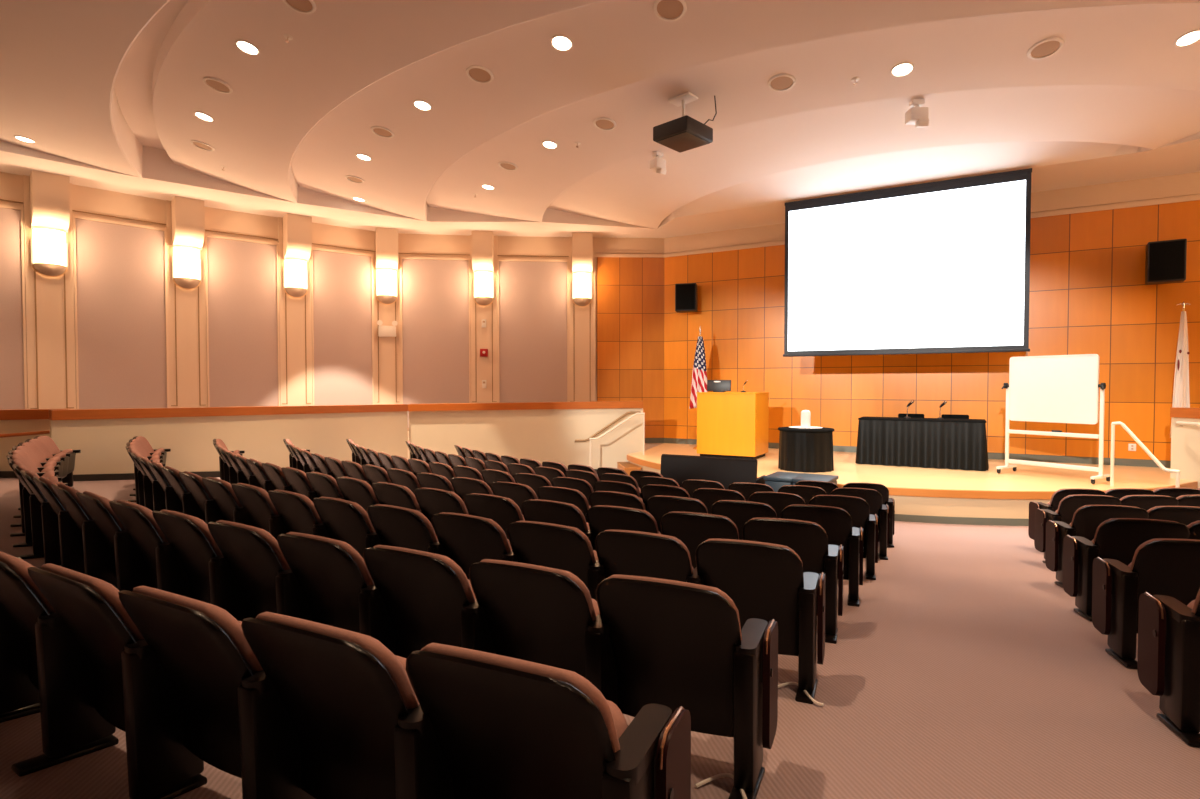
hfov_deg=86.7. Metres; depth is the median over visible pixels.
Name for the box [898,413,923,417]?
chair
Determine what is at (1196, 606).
cushion
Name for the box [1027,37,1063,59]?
ceiling speaker
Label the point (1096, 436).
tray
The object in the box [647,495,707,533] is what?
chair
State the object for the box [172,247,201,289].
wall sconce
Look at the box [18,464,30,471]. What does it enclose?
cushion
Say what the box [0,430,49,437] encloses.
wall handrail
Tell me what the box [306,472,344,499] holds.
chair
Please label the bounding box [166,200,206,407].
pilaster
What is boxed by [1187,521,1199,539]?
chair
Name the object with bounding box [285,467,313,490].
cushion
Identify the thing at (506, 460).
chair
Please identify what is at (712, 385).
computer monitor
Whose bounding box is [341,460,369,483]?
chair
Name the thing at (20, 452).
cushion
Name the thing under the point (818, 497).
cushion
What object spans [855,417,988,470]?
conference table
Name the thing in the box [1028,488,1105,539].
chair
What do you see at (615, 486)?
cushion
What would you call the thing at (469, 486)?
cushion
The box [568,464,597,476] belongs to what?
chair
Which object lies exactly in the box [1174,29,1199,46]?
recessed light
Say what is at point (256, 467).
cushion
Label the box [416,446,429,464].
chair
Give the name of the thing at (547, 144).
recessed light
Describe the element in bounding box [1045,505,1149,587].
chair
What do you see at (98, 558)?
chair
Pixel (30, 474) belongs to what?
cushion
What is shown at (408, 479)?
cushion
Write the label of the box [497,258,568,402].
acoustic panel
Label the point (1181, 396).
flag
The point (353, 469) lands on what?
cushion
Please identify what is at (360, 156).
recessed light
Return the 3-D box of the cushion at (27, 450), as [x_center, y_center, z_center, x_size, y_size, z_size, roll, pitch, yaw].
[-6.471,0.741,7.248,0.245,0.433,0.528,-1,2,-35]
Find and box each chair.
[0,551,118,776]
[0,563,39,722]
[7,454,61,536]
[8,450,58,526]
[8,459,67,546]
[12,446,59,517]
[12,464,77,558]
[17,442,62,509]
[20,470,60,568]
[25,439,68,477]
[27,563,206,798]
[33,436,80,488]
[33,476,84,573]
[51,483,116,587]
[76,491,146,591]
[109,500,189,597]
[118,586,315,798]
[126,442,162,501]
[126,445,164,504]
[127,449,164,506]
[129,439,163,495]
[131,452,153,510]
[133,436,170,489]
[137,457,165,510]
[147,461,182,512]
[152,509,244,620]
[161,466,202,519]
[178,471,223,524]
[202,477,251,525]
[208,520,311,620]
[213,439,244,478]
[213,441,239,479]
[215,444,229,482]
[219,448,237,483]
[225,451,248,483]
[231,483,287,539]
[234,455,260,487]
[241,612,453,798]
[246,458,274,491]
[262,463,292,491]
[268,489,329,537]
[277,532,395,654]
[281,467,316,501]
[283,439,309,467]
[285,441,296,468]
[288,444,303,471]
[293,447,311,472]
[301,450,320,472]
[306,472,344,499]
[311,453,334,478]
[313,497,381,558]
[324,457,347,479]
[336,477,378,512]
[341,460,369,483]
[346,439,368,461]
[349,441,360,464]
[352,444,366,465]
[359,446,373,464]
[362,464,390,486]
[363,545,495,657]
[367,449,384,468]
[367,504,444,555]
[372,482,422,513]
[377,452,396,470]
[387,468,420,494]
[391,455,413,473]
[405,441,416,458]
[406,643,690,798]
[408,459,431,475]
[410,443,421,459]
[415,487,468,523]
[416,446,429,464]
[416,473,454,492]
[424,448,438,461]
[429,462,455,481]
[432,512,517,579]
[435,451,452,468]
[448,454,466,465]
[451,477,492,503]
[453,466,483,480]
[454,445,465,457]
[462,447,474,457]
[464,457,485,472]
[464,493,524,538]
[469,559,622,713]
[472,450,486,461]
[481,469,514,489]
[484,460,509,473]
[485,453,502,462]
[491,481,537,514]
[501,455,520,466]
[507,521,605,600]
[508,463,534,479]
[514,473,551,497]
[520,458,542,471]
[521,499,595,550]
[534,466,564,484]
[537,486,590,522]
[542,461,567,476]
[552,477,593,504]
[565,470,599,491]
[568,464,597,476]
[587,505,660,538]
[589,491,644,509]
[594,481,645,509]
[595,529,703,584]
[596,575,777,798]
[597,467,627,479]
[600,473,641,497]
[630,470,662,487]
[639,476,678,489]
[641,484,689,511]
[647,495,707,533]
[660,511,738,568]
[681,479,724,497]
[692,488,745,513]
[695,538,825,703]
[711,500,776,539]
[728,482,773,500]
[742,517,843,643]
[748,492,804,517]
[777,485,826,504]
[780,504,863,606]
[795,481,837,494]
[809,495,878,579]
[830,488,889,559]
[842,483,894,547]
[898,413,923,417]
[941,414,968,418]
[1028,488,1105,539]
[1034,495,1121,562]
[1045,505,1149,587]
[1063,518,1190,620]
[1092,538,1199,668]
[1105,488,1154,498]
[1120,495,1178,510]
[1137,589,1199,746]
[1147,506,1199,525]
[1153,488,1199,497]
[1176,495,1199,506]
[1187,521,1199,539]
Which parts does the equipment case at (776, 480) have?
lid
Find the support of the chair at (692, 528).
on the floor
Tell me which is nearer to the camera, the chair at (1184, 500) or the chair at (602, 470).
the chair at (1184, 500)
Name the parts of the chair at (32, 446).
armrest, seat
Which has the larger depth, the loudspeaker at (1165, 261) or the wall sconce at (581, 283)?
the wall sconce at (581, 283)
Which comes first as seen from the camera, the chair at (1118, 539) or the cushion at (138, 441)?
the chair at (1118, 539)
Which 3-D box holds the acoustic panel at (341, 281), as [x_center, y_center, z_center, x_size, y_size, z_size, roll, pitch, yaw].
[-5.968,-1.359,14.799,1.377,4.200,0.055,-1,2,-37]
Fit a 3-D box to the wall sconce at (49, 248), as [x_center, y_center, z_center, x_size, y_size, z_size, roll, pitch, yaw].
[-9.752,-2.592,11.285,0.227,0.809,0.500,1,2,44]
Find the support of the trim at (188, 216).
attached to the wall at (85, 199)
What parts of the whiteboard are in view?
cross rail, board frame, pivot knob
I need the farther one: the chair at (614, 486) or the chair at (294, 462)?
the chair at (294, 462)
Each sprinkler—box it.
[283,34,292,42]
[851,77,859,84]
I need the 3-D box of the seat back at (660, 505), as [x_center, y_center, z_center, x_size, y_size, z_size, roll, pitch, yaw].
[0.684,1.034,5.489,0.528,0.433,0.245,1,2,27]
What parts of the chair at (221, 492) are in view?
armrest, leg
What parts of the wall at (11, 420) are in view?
cap rail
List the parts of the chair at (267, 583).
armrest, leg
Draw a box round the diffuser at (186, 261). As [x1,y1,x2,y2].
[173,247,199,279]
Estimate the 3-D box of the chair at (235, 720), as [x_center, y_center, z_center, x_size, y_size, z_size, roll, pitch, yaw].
[-1.194,0.964,2.017,0.616,0.785,0.396,1,1,23]
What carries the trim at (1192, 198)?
attached to the wall at (1188, 182)
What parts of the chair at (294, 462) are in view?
leg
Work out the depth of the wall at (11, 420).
9.58 m
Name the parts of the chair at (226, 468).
leg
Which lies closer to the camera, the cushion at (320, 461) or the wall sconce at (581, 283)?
the cushion at (320, 461)
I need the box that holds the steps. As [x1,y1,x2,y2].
[617,462,641,475]
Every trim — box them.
[0,199,568,256]
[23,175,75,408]
[30,170,69,232]
[30,270,73,408]
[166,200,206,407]
[171,196,204,250]
[171,283,200,405]
[278,217,312,405]
[282,293,310,403]
[283,213,311,261]
[376,227,397,270]
[377,271,397,403]
[378,301,396,402]
[470,235,497,402]
[472,231,493,272]
[472,302,496,401]
[569,237,594,401]
[570,303,590,401]
[572,232,592,273]
[595,192,1199,257]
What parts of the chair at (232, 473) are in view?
leg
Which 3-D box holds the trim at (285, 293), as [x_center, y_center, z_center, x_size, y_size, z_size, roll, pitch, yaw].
[-6.769,-1.524,14.162,0.600,3.250,0.008,-1,2,-37]
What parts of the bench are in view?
panel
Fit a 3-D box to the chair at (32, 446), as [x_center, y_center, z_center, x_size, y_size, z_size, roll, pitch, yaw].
[-6.761,0.906,7.694,0.396,0.785,0.616,-1,2,-38]
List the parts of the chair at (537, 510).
armrest, leg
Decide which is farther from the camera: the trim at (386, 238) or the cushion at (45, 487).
the trim at (386, 238)
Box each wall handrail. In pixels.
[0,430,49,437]
[574,411,640,442]
[1176,421,1199,426]
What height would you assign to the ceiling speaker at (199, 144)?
0.100 m
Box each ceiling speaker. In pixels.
[190,140,214,150]
[203,77,232,93]
[282,0,315,13]
[345,175,364,182]
[371,126,393,137]
[466,65,493,83]
[498,161,517,170]
[593,117,615,130]
[653,0,686,21]
[768,73,795,91]
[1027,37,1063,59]
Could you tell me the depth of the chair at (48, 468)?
6.78 m
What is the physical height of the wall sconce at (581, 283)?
0.809 m
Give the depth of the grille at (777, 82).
7.94 m
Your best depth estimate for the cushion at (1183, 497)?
6.42 m
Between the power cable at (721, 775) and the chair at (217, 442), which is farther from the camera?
the chair at (217, 442)
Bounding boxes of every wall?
[0,172,377,403]
[0,408,70,477]
[49,404,407,480]
[397,233,663,458]
[408,401,642,472]
[664,172,1199,254]
[1170,407,1199,487]
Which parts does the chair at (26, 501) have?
leg, seat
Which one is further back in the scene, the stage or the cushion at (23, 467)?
the stage
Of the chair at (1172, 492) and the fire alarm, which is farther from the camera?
the fire alarm
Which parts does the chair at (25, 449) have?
armrest, seat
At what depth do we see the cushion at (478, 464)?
9.70 m
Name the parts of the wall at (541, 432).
cap rail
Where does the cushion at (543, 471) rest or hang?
on the chair at (549, 473)
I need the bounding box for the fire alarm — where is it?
[480,349,487,356]
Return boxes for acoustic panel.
[0,204,27,409]
[73,214,168,408]
[205,233,279,406]
[311,247,373,404]
[400,256,470,427]
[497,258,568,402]
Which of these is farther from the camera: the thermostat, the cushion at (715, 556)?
the thermostat
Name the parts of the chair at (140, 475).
leg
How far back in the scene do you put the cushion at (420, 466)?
8.71 m
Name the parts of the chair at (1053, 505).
armrest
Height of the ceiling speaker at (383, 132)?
0.089 m
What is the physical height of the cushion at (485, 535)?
0.433 m
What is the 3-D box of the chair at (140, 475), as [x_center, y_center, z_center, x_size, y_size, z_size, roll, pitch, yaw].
[-5.511,0.989,7.747,0.396,0.785,0.616,-1,2,-40]
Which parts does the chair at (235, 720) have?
armrest, leg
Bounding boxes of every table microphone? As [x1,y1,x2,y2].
[904,400,913,417]
[936,400,947,418]
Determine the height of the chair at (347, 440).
0.785 m
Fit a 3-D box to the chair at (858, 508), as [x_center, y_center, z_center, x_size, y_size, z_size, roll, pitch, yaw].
[2.333,1.281,6.103,0.628,0.781,0.454,1,1,20]
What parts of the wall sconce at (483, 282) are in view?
plate, lamp shade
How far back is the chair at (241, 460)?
7.63 m
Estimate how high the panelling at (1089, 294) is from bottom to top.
4.510 m
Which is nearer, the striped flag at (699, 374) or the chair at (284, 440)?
the chair at (284, 440)
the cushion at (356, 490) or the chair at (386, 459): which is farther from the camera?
the chair at (386, 459)
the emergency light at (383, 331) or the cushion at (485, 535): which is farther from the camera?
the emergency light at (383, 331)
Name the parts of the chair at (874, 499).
leg, armrest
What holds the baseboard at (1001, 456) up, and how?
attached to the wall at (1188, 182)
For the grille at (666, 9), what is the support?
attached to the ceiling speaker at (665, 10)
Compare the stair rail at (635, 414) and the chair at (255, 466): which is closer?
the chair at (255, 466)
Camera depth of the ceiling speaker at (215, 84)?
8.20 m
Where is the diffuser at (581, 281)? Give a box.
[573,273,590,297]
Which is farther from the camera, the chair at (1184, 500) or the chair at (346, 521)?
the chair at (1184, 500)
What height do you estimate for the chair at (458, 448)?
0.785 m
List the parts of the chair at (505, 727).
seat, leg, armrest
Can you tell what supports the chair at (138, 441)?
on the floor
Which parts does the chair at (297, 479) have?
leg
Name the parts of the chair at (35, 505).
leg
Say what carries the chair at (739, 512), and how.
on the floor
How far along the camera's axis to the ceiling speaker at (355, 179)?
11.81 m
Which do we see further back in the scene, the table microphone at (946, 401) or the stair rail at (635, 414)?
the stair rail at (635, 414)
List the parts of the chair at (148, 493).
leg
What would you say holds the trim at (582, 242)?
attached to the wall at (432, 244)
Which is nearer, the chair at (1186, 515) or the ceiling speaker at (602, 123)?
the chair at (1186, 515)
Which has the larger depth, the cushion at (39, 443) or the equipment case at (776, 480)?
the equipment case at (776, 480)
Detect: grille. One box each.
[193,142,211,149]
[206,80,229,91]
[286,0,311,10]
[347,177,361,181]
[373,128,391,136]
[469,68,490,81]
[500,163,515,168]
[596,120,613,128]
[657,0,682,18]
[771,76,792,89]
[1031,41,1059,56]
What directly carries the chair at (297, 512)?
on the floor
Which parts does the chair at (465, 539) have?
armrest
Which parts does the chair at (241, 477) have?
leg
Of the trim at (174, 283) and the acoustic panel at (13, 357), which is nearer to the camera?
the acoustic panel at (13, 357)
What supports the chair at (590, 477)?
on the floor
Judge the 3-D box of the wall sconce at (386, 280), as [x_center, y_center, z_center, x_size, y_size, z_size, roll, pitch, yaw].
[-5.098,-2.685,15.221,0.500,0.809,0.227,-1,1,-21]
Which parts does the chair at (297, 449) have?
leg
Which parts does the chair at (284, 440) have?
leg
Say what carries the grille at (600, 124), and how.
attached to the ceiling speaker at (602, 123)
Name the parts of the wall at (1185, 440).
cap rail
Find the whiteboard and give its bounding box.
[996,354,1109,483]
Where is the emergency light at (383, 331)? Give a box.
[377,320,397,336]
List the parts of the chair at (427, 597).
armrest, leg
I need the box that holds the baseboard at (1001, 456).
[645,438,1170,467]
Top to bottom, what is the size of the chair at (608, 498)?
0.785 m
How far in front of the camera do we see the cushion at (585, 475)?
8.25 m
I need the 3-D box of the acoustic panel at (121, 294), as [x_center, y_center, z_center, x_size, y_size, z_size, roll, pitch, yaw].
[-9.129,-1.298,12.181,0.055,4.200,1.445,1,2,45]
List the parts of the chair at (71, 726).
armrest, leg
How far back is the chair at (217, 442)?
9.36 m
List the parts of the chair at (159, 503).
leg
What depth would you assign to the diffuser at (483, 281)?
15.43 m
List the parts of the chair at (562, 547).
leg, armrest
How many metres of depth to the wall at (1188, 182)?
11.84 m
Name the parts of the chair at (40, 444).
seat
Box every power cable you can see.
[695,773,746,798]
[778,682,823,705]
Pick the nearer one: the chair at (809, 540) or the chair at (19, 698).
the chair at (19, 698)
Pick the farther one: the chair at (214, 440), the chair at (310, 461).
the chair at (214, 440)
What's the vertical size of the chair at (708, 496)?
0.785 m
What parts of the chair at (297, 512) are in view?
armrest, leg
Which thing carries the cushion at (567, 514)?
on the chair at (537, 510)
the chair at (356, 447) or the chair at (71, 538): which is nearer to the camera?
the chair at (71, 538)
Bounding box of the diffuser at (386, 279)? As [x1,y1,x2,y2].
[377,269,396,295]
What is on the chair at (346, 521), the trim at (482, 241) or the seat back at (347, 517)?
the seat back at (347, 517)
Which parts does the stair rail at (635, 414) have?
post, rail, post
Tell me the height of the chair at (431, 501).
0.785 m
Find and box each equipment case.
[763,471,802,491]
[792,473,838,484]
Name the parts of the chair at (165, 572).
armrest, leg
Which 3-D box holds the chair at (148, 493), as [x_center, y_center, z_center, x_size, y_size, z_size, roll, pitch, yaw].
[-5.150,1.000,7.321,0.396,0.785,0.616,-1,2,-43]
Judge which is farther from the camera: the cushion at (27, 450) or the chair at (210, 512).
the cushion at (27, 450)
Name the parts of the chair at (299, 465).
leg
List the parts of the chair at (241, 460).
leg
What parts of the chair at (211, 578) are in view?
armrest, leg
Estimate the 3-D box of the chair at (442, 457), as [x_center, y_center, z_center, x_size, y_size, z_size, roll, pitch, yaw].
[-2.544,1.264,10.747,0.396,0.785,0.616,-1,2,-38]
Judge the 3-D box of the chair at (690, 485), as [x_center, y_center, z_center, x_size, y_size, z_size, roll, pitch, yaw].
[1.298,1.337,7.628,0.616,0.785,0.396,1,1,24]
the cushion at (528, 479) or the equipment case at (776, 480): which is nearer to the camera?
the cushion at (528, 479)
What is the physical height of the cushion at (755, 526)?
0.433 m
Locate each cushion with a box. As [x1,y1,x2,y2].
[0,551,54,612]
[11,454,33,470]
[13,450,38,472]
[13,459,28,466]
[16,446,42,466]
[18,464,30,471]
[22,442,46,462]
[26,470,38,480]
[29,439,52,457]
[37,436,60,453]
[39,476,66,509]
[41,563,143,639]
[58,483,91,518]
[83,491,124,529]
[117,500,167,541]
[129,445,143,456]
[130,442,148,459]
[132,439,150,455]
[132,586,262,671]
[136,436,154,452]
[141,457,154,475]
[151,461,170,485]
[160,509,222,554]
[165,466,188,491]
[183,471,211,498]
[207,477,241,506]
[216,439,228,450]
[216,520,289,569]
[228,451,240,468]
[237,455,253,474]
[237,483,277,514]
[249,458,268,479]
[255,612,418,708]
[266,463,288,484]
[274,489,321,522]
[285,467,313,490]
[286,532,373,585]
[304,450,316,466]
[314,453,330,471]
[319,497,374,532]
[328,457,347,475]
[342,477,378,502]
[345,460,367,480]
[374,545,475,602]
[376,504,437,541]
[391,468,420,487]
[414,459,431,472]
[420,643,619,752]
[422,487,468,514]
[433,462,455,477]
[437,451,451,465]
[439,512,510,552]
[456,477,492,494]
[469,457,485,469]
[472,493,523,520]
[480,559,596,620]
[486,469,514,482]
[498,481,537,498]
[511,463,534,473]
[516,521,595,562]
[521,473,551,485]
[530,499,587,531]
[539,466,564,476]
[544,486,589,509]
[545,461,567,470]
[562,477,593,491]
[576,470,599,480]
[605,529,692,573]
[606,473,639,491]
[606,575,741,639]
[608,481,640,498]
[644,476,678,486]
[648,484,689,497]
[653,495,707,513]
[669,511,738,538]
[688,479,724,488]
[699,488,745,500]
[706,538,802,565]
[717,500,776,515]
[750,517,825,531]
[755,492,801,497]
[784,485,821,488]
[785,504,849,514]
[814,495,863,499]
[1049,488,1096,505]
[1057,495,1112,513]
[1070,505,1138,526]
[1093,518,1178,543]
[1105,488,1147,492]
[1120,495,1169,500]
[1130,538,1199,569]
[1147,506,1199,512]
[1176,495,1195,499]
[1187,521,1199,527]
[1192,589,1199,612]
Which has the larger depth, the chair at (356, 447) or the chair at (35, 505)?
the chair at (356, 447)
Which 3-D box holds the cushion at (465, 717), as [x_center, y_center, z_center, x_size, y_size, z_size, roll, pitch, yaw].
[-0.203,0.798,1.562,0.528,0.433,0.245,1,1,24]
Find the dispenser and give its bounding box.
[801,410,810,427]
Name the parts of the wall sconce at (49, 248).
lamp shade, plate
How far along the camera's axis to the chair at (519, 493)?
6.12 m
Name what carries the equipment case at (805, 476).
on the floor
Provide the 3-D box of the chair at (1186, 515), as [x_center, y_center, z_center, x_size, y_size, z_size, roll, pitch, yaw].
[4.999,1.288,5.513,0.616,0.785,0.396,0,1,8]
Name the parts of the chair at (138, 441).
seat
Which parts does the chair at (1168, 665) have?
armrest, leg, seat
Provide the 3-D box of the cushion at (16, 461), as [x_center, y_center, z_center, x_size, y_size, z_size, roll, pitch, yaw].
[-5.356,0.771,5.988,0.245,0.433,0.528,-1,2,-41]
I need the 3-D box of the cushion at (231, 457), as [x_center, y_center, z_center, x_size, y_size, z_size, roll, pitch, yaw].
[-4.693,0.884,8.281,0.245,0.433,0.528,-1,2,-36]
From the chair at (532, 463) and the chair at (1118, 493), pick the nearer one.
the chair at (1118, 493)
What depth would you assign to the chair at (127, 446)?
7.92 m
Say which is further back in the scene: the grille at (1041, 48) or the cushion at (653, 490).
the grille at (1041, 48)
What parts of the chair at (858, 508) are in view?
leg, armrest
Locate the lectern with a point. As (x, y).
(729, 424)
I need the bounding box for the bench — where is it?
[660,454,765,489]
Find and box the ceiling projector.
[653,92,716,152]
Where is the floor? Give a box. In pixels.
[0,475,1199,798]
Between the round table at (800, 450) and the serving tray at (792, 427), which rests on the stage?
the round table at (800, 450)
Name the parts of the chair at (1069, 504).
armrest, leg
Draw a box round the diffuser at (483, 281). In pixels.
[474,272,492,297]
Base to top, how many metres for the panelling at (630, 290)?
4.510 m
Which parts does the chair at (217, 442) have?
leg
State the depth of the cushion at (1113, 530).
4.50 m
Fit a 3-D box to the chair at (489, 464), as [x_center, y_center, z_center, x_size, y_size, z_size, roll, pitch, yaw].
[-1.444,1.293,9.498,0.616,0.785,0.396,1,2,43]
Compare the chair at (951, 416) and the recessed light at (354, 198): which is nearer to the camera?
the chair at (951, 416)
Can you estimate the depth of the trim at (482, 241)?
15.19 m
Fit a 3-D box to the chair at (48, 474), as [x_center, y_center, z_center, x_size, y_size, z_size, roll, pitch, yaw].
[-5.694,0.937,6.399,0.396,0.785,0.616,-1,2,-44]
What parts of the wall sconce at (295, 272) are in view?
plate, lamp shade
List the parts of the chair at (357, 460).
leg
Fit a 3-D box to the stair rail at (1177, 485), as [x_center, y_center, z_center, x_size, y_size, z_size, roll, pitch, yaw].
[7.589,1.034,8.874,0.048,1.434,0.760,-1,2,-35]
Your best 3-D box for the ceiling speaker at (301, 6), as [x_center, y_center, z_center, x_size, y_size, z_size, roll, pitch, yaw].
[-3.054,-4.042,6.440,0.343,0.108,0.337,1,2,30]
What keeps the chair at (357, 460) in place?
on the floor
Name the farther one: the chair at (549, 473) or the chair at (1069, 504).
the chair at (549, 473)
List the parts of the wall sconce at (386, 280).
lamp shade, plate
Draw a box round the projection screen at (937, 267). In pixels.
[783,168,1031,356]
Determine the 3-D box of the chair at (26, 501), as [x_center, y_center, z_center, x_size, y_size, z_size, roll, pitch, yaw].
[-5.307,0.947,5.995,0.616,0.785,0.396,1,2,44]
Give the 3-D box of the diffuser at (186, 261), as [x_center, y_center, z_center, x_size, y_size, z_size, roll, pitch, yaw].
[-8.278,-2.732,12.772,0.450,0.600,0.214,-1,2,-42]
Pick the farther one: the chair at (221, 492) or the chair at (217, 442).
the chair at (217, 442)
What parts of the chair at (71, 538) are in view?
armrest, leg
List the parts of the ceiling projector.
mounting plate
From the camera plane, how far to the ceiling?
8.62 m
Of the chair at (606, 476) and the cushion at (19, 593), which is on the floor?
the chair at (606, 476)
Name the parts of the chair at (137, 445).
seat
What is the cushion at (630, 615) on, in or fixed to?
on the chair at (675, 644)
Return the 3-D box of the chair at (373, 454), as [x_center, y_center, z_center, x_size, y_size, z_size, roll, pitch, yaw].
[-3.495,1.186,10.181,0.396,0.785,0.616,-1,2,-37]
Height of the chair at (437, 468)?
0.785 m
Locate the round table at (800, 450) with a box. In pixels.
[778,427,833,472]
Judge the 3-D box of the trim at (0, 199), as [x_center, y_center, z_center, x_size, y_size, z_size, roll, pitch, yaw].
[-6.673,-3.499,13.390,13.242,0.015,1.962,-1,2,-30]
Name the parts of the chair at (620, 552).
leg, armrest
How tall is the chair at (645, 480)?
0.785 m
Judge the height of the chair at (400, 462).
0.785 m
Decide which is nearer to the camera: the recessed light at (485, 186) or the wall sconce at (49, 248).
the wall sconce at (49, 248)
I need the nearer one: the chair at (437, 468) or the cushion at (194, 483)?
the cushion at (194, 483)
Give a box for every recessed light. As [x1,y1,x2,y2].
[14,135,35,142]
[194,111,213,121]
[235,40,259,55]
[352,197,364,201]
[356,154,371,160]
[413,100,431,110]
[481,184,494,189]
[542,141,557,148]
[550,35,572,51]
[891,62,913,76]
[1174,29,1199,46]
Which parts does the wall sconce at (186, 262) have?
lamp shade, plate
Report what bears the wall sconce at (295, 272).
attached to the wall at (85, 199)
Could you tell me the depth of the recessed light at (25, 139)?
9.78 m
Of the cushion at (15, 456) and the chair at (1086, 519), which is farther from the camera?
the cushion at (15, 456)
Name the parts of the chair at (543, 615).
seat, armrest, leg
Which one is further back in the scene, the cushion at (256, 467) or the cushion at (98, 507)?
the cushion at (256, 467)
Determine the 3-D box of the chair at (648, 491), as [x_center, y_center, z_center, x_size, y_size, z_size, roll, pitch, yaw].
[0.749,1.269,6.669,0.616,0.785,0.396,1,1,24]
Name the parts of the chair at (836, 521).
leg, armrest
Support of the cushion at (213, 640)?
on the chair at (235, 720)
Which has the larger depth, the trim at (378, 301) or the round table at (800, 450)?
the trim at (378, 301)
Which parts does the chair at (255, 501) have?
armrest, leg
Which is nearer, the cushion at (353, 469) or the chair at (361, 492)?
the chair at (361, 492)
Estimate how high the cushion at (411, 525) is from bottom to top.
0.433 m
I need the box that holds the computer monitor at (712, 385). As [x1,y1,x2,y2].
[707,380,730,391]
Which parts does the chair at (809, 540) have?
leg, armrest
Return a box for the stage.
[627,443,1197,525]
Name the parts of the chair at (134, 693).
armrest, leg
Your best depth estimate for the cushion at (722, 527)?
4.27 m
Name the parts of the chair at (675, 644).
leg, armrest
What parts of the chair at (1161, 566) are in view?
armrest, leg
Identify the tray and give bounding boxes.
[789,426,822,428]
[1007,429,1098,438]
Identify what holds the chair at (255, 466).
on the floor
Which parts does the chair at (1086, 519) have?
armrest, leg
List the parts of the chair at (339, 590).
armrest, leg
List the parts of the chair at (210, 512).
armrest, leg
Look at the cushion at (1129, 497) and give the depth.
6.39 m
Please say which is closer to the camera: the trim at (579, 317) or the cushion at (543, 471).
the cushion at (543, 471)
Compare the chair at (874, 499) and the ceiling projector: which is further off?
the ceiling projector
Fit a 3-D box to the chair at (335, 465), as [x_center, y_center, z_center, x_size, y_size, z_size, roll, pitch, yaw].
[-3.362,1.142,8.361,0.396,0.785,0.616,-1,2,-45]
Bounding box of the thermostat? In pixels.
[482,319,485,327]
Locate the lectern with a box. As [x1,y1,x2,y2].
[696,392,768,458]
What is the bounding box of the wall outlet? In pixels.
[1128,444,1135,450]
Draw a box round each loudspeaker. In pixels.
[675,283,697,312]
[1145,238,1186,284]
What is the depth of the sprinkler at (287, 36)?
7.00 m
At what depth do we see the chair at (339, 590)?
2.94 m
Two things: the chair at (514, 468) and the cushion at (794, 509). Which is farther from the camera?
the chair at (514, 468)
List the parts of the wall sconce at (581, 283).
lamp shade, plate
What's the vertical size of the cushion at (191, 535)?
0.433 m
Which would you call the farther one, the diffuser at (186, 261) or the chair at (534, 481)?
the diffuser at (186, 261)
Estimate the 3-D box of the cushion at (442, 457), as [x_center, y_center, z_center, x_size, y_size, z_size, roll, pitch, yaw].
[-2.594,1.088,10.747,0.245,0.433,0.528,-1,2,-33]
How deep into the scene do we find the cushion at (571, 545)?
3.58 m
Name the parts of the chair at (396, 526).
leg, armrest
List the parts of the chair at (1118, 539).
armrest, leg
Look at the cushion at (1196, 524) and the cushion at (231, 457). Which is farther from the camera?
the cushion at (231, 457)
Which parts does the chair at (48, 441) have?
seat, leg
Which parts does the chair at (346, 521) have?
armrest, leg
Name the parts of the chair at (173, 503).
leg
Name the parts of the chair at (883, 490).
leg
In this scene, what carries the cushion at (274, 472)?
on the chair at (274, 472)
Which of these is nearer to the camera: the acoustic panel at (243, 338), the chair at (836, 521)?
the chair at (836, 521)
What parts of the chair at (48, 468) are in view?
seat, armrest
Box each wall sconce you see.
[31,228,67,276]
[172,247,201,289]
[283,259,307,297]
[376,269,397,304]
[473,272,493,305]
[572,273,591,306]
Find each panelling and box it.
[597,257,663,437]
[664,200,1199,460]
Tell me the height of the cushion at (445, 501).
0.433 m
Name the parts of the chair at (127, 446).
leg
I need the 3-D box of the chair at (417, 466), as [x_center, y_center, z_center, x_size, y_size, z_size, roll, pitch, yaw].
[-2.416,1.216,8.909,0.616,0.785,0.396,1,2,44]
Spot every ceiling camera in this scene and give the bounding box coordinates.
[649,151,666,174]
[905,99,928,126]
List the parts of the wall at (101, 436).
cap rail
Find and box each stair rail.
[589,413,644,466]
[1110,421,1179,487]
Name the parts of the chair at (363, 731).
seat, armrest, leg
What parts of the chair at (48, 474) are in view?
leg, seat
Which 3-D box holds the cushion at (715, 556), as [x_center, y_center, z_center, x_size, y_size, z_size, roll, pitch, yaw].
[0.773,0.919,3.285,0.528,0.433,0.245,1,1,23]
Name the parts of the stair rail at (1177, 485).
post, post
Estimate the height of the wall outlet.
0.130 m
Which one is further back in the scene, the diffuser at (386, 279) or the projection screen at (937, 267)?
the diffuser at (386, 279)
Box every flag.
[689,326,707,448]
[1170,302,1190,437]
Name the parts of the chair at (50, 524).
armrest, leg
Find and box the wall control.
[482,380,485,387]
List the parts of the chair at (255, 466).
leg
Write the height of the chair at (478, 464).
0.785 m
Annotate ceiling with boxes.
[0,0,1199,237]
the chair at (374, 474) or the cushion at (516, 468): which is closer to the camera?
the chair at (374, 474)
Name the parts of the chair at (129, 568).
armrest, leg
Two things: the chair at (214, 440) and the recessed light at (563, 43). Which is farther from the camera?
the chair at (214, 440)
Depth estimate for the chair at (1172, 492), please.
7.25 m
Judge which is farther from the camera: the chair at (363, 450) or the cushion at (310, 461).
the chair at (363, 450)
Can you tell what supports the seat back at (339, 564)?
on the chair at (339, 590)
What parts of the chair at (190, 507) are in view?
armrest, leg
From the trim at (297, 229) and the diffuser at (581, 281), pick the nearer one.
the trim at (297, 229)
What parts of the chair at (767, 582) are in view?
leg, armrest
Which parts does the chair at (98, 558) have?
armrest, leg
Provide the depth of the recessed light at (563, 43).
7.12 m

